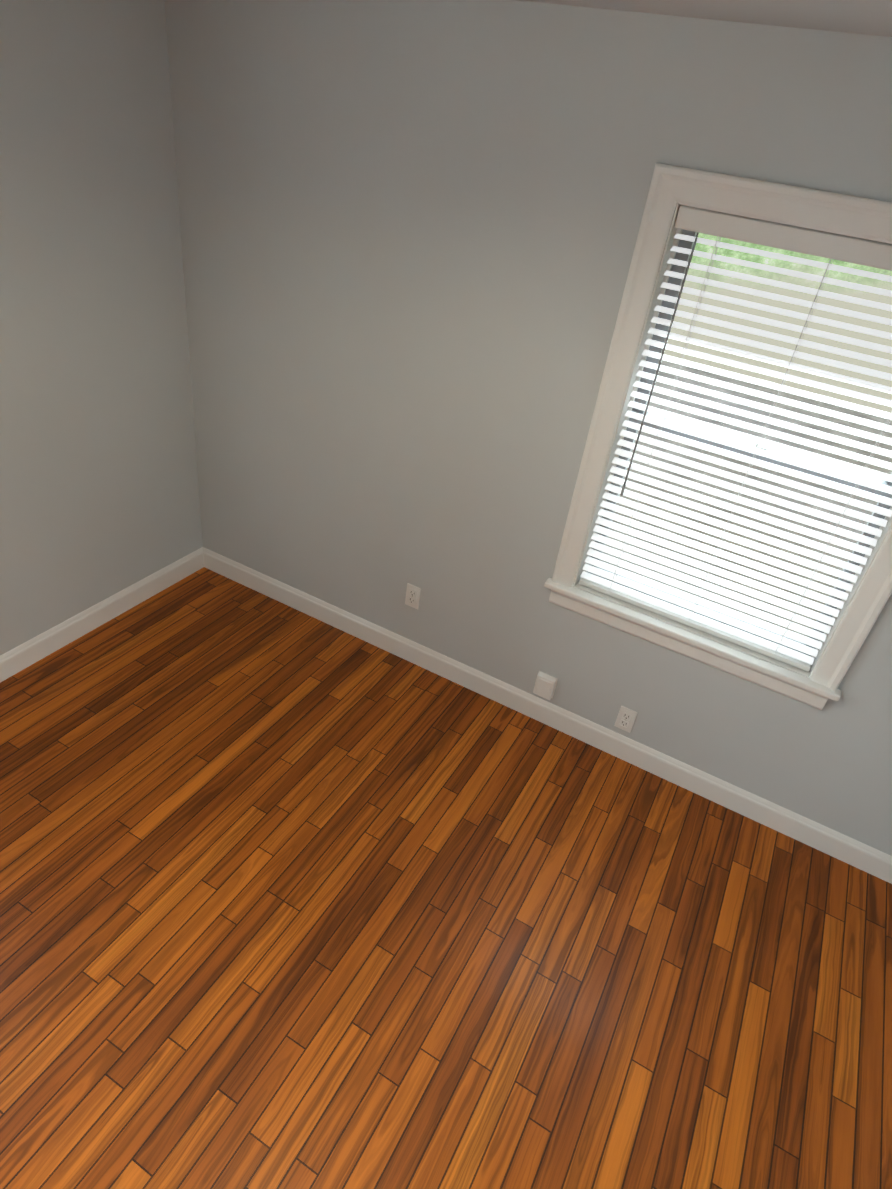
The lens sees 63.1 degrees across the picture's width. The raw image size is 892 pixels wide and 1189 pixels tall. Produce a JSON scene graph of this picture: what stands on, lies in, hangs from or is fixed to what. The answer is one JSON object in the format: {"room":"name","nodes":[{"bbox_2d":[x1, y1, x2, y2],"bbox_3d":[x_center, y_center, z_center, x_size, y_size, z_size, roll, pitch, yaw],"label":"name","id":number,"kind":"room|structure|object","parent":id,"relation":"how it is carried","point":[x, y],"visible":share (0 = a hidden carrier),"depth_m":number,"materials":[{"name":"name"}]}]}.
{"room":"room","nodes":[
{"label":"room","id":0,"kind":"room"},
{"bbox_2d":[0,0,202,654],"bbox_3d":[-2.102,-0.360,1.780,0.180,2.440,4.110,23,36,20],"label":"wall","id":1,"kind":"structure","parent":0,"point":[99,495],"depth_m":2.74,"materials":[{"name":"grey paint"}]},
{"bbox_2d":[0,547,203,681],"bbox_3d":[-2.165,0.630,2.396,0.014,0.113,3.750,23,36,20],"label":"baseboard","id":2,"kind":"structure","parent":1,"relation":"attached to","point":[44,644],"depth_m":3.30,"materials":[{"name":"white paint"}]},
{"bbox_2d":[0,567,891,1188],"bbox_3d":[-0.101,1.582,1.655,5.150,0.100,4.110,23,36,20],"label":"floor","id":3,"kind":"structure","parent":0,"point":[290,897],"depth_m":2.29,"materials":[{"name":"brown wood"}]},
{"bbox_2d":[164,0,891,855],"bbox_3d":[0.475,-0.547,2.640,3.950,2.440,0.180,23,36,20],"label":"wall","id":4,"kind":"structure","parent":0,"point":[410,228],"depth_m":2.59,"materials":[{"name":"grey paint"}]},
{"bbox_2d":[405,583,420,608],"bbox_3d":[-0.149,0.009,3.232,0.070,0.114,0.009,23,36,20],"label":"electrical outlet","id":5,"kind":"object","parent":4,"relation":"attached to","point":[412,598],"visible":1,"depth_m":3.23,"materials":[{"name":"white plastic"}]},
{"bbox_2d":[533,671,557,699],"bbox_3d":[0.418,0.390,3.083,0.088,0.110,0.030,23,36,20],"label":"outlet box","id":6,"kind":"object","parent":4,"relation":"attached to","point":[545,685],"visible":0.98,"depth_m":3.07,"materials":[{"name":"white plastic"}]},
{"bbox_2d":[204,548,891,883],"bbox_3d":[0.294,0.456,3.211,3.560,0.113,0.014,23,36,20],"label":"baseboard","id":7,"kind":"structure","parent":4,"relation":"attached to","point":[656,763],"depth_m":3.10,"materials":[{"name":"white paint"}]},
{"bbox_2d":[614,706,637,732],"bbox_3d":[0.735,0.511,2.970,0.070,0.114,0.009,23,36,20],"label":"electrical outlet","id":8,"kind":"object","parent":4,"relation":"attached to","point":[626,718],"visible":1,"depth_m":2.97,"materials":[{"name":"white plastic"}]},
{"bbox_2d":[544,163,891,709],"bbox_3d":[1.000,-0.446,2.361,1.089,1.512,0.263,23,36,20],"label":"window","id":9,"kind":"structure","parent":4,"relation":"in","point":[684,208],"depth_m":2.33,"materials":[{"name":"white paint"}]},
{"bbox_2d":[517,0,891,36],"bbox_3d":[0.222,-0.510,0.233,5.150,0.120,4.110,23,36,20],"label":"ceiling","id":10,"kind":"structure","parent":0,"point":[869,17],"depth_m":1.66,"materials":[{"name":"white paint"}]},
{"label":"outside","id":11,"kind":"structure","parent":0,"visible":0},
{"bbox_2d":[600,360,891,636],"bbox_3d":[5.272,-3.518,11.275,64.000,0.001,52.000,23,36,20],"label":"ground","id":12,"kind":"structure","parent":11,"point":[783,418],"depth_m":7.27,"materials":[{"name":"white"}]},
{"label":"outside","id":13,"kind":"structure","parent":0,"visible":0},
{"bbox_2d":[664,233,891,412],"bbox_3d":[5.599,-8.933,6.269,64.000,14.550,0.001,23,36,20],"label":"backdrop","id":14,"kind":"structure","parent":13,"point":[870,282],"depth_m":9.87,"materials":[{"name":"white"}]}
]}

